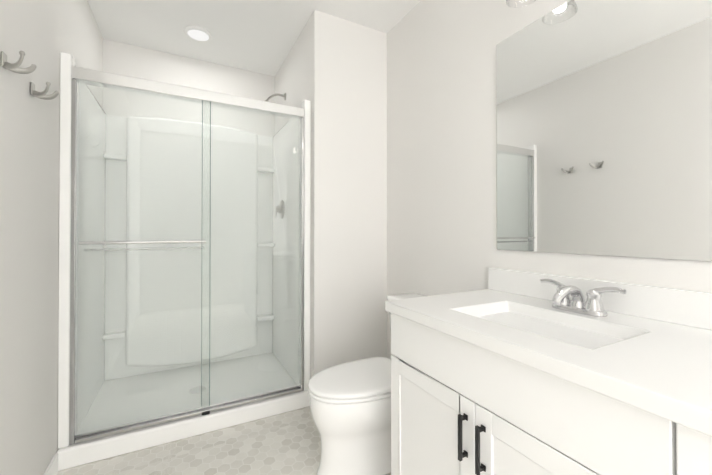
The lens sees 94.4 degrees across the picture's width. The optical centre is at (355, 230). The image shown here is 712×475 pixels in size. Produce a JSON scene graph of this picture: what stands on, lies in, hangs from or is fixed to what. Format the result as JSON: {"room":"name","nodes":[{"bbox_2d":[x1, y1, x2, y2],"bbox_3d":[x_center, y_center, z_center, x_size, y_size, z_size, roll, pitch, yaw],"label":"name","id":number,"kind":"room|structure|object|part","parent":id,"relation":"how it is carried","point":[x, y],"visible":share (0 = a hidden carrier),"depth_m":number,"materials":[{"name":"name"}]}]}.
{"room":"bathroom","nodes":[
{"label":"bathroom","id":0,"kind":"room"},
{"bbox_2d":[0,0,102,474],"bbox_3d":[-0.953,-0.158,0.508,0.100,2.720,4.826,0,0,-28],"label":"wall","id":1,"kind":"structure","parent":0,"point":[42,34],"depth_m":1.38,"materials":[{"name":"white paint"}]},
{"bbox_2d":[1,51,36,73],"bbox_3d":[-1.198,-0.589,1.166,0.074,0.057,0.116,0,0,-28],"label":"robe hook","id":2,"kind":"object","parent":1,"relation":"attached to","point":[13,67],"visible":1,"depth_m":1.15,"materials":[{"name":"silver metal"}]},
{"bbox_3d":[-1.227,-0.592,1.151,0.007,0.052,0.032,0,0,-28],"label":"plate","id":3,"kind":"part","parent":2,"relation":"part of","materials":[{"name":"silver metal"}]},
{"bbox_2d":[30,82,58,99],"bbox_3d":[-1.313,-0.583,1.386,0.074,0.057,0.116,0,0,-28],"label":"robe hook","id":4,"kind":"object","parent":1,"relation":"attached to","point":[37,94],"visible":1,"depth_m":1.37,"materials":[{"name":"silver metal"}]},
{"bbox_3d":[-1.343,-0.585,1.371,0.007,0.052,0.032,0,0,-28],"label":"plate","id":5,"kind":"part","parent":4,"relation":"part of","materials":[{"name":"silver metal"}]},
{"bbox_2d":[43,453,57,474],"bbox_3d":[-0.660,1.149,0.062,0.013,0.100,3.579,0,0,-28],"label":"baseboard","id":6,"kind":"structure","parent":1,"relation":"attached to","point":[52,468],"depth_m":1.58,"materials":[{"name":"white wood"}]},
{"bbox_2d":[103,39,274,136],"bbox_3d":[-1.412,-0.140,2.937,1.350,2.720,0.100,0,0,-28],"label":"wall","id":7,"kind":"structure","parent":0,"point":[119,58],"depth_m":2.85,"materials":[{"name":"white paint"}]},
{"bbox_2d":[57,406,390,474],"bbox_3d":[-0.052,1.231,0.972,2.136,0.050,4.826,0,0,-28],"label":"floor","id":8,"kind":"structure","parent":0,"point":[287,443],"depth_m":1.78,"materials":[{"name":"tile"}]},
{"bbox_2d":[57,52,310,470],"bbox_3d":[-1.140,0.008,2.421,1.346,2.417,1.068,0,0,-28],"label":"shower enclosure","id":9,"kind":"object","parent":8,"relation":"on","point":[184,284],"visible":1,"depth_m":2.50,"materials":[{"name":"clear glass"}]},
{"bbox_3d":[-1.173,0.145,1.864,0.635,1.852,0.006,0,0,-28],"label":"glass","id":10,"kind":"part","parent":9,"relation":"part of","materials":[{"name":"clear glass"}]},
{"bbox_3d":[-1.358,0.099,2.817,0.995,2.030,0.109,0,0,-28],"label":"panel","id":11,"kind":"part","parent":9,"relation":"part of","materials":[{"name":"white plastic"}]},
{"bbox_3d":[-0.670,0.147,2.165,0.615,1.852,0.006,0,0,-28],"label":"glass","id":12,"kind":"part","parent":9,"relation":"part of","materials":[{"name":"clear glass"}]},
{"bbox_2d":[308,293,425,474],"bbox_3d":[0.143,0.810,1.775,0.824,0.809,0.519,0,0,-28],"label":"toilet","id":13,"kind":"object","parent":8,"relation":"on","point":[350,405],"visible":0.42,"depth_m":1.58,"materials":[{"name":"white ceramic"}]},
{"bbox_3d":[0.021,0.788,1.711,0.547,0.020,0.380,0,0,-28],"label":"seat","id":14,"kind":"part","parent":13,"relation":"part of","materials":[{"name":"white plastic"}]},
{"bbox_3d":[0.020,0.764,1.711,0.549,0.025,0.382,0,0,-28],"label":"lid","id":15,"kind":"part","parent":13,"relation":"part of","materials":[{"name":"white plastic"}]},
{"bbox_3d":[0.080,1.005,1.740,0.675,0.412,0.380,0,0,-28],"label":"bowl","id":16,"kind":"part","parent":13,"relation":"part of","materials":[{"name":"white ceramic"}]},
{"bbox_3d":[0.403,0.425,1.915,0.237,0.037,0.520,0,0,-28],"label":"tank lid","id":17,"kind":"part","parent":13,"relation":"part of","materials":[{"name":"white ceramic"}]},
{"bbox_2d":[385,268,711,474],"bbox_3d":[0.755,0.694,0.825,0.644,1.022,1.547,0,0,-28],"label":"bathroom vanity","id":18,"kind":"object","parent":8,"relation":"on","point":[511,372],"visible":1,"depth_m":0.92,"materials":[{"name":"white wood"}]},
{"bbox_2d":[540,279,626,316],"bbox_3d":[0.750,0.240,1.160,0.174,0.102,0.286,0,0,-28],"label":"faucet","id":19,"kind":"object","parent":18,"relation":"on","point":[562,305],"depth_m":1.15,"materials":[{"name":"silver metal"}]},
{"bbox_2d":[87,0,420,75],"bbox_3d":[-0.052,-1.539,0.992,2.136,0.050,4.826,0,0,-28],"label":"ceiling","id":20,"kind":"structure","parent":0,"point":[260,36],"depth_m":2.39,"materials":[{"name":"white paint"}]},
{"bbox_2d":[184,25,211,41],"bbox_3d":[-1.203,-1.491,2.519,0.196,0.023,0.196,0,0,-28],"label":"recessed light","id":21,"kind":"object","parent":20,"relation":"in","point":[198,33],"visible":1,"depth_m":2.50,"materials":[{"name":"white plastic"}]},
{"bbox_2d":[275,18,309,133],"bbox_3d":[-0.539,-0.141,2.836,0.100,2.720,1.092,0,0,-28],"label":"wall","id":22,"kind":"structure","parent":0,"point":[292,78],"depth_m":2.63,"materials":[{"name":"white paint"}]},
{"bbox_2d":[309,10,386,378],"bbox_3d":[-0.047,-0.144,2.421,0.586,2.720,0.100,0,0,-28],"label":"wall","id":23,"kind":"structure","parent":0,"point":[348,225],"depth_m":2.36,"materials":[{"name":"white paint"}]},
{"bbox_2d":[387,0,711,358],"bbox_3d":[1.103,-0.154,0.973,0.100,2.720,3.734,0,0,-28],"label":"wall","id":24,"kind":"structure","parent":0,"point":[441,153],"depth_m":1.90,"materials":[{"name":"white paint"}]},
{"bbox_2d":[506,0,536,7],"bbox_3d":[0.827,-1.060,1.182,0.196,0.185,0.650,0,0,-28],"label":"sconce","id":25,"kind":"object","parent":24,"relation":"attached to","point":[507,1],"visible":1,"depth_m":1.42,"materials":[{"name":"silver metal"}]},
{"bbox_2d":[488,268,711,329],"bbox_3d":[1.031,0.237,0.974,0.020,0.106,1.547,0,0,-28],"label":"backsplash","id":26,"kind":"structure","parent":24,"relation":"attached to","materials":[{"name":"stone"}]},
{"bbox_2d":[496,0,711,260],"bbox_3d":[1.040,-0.416,0.977,0.006,1.013,1.476,0,0,-28],"label":"mirror","id":27,"kind":"object","parent":24,"relation":"attached to","point":[604,127],"visible":1,"depth_m":1.20,"materials":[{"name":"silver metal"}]}
]}

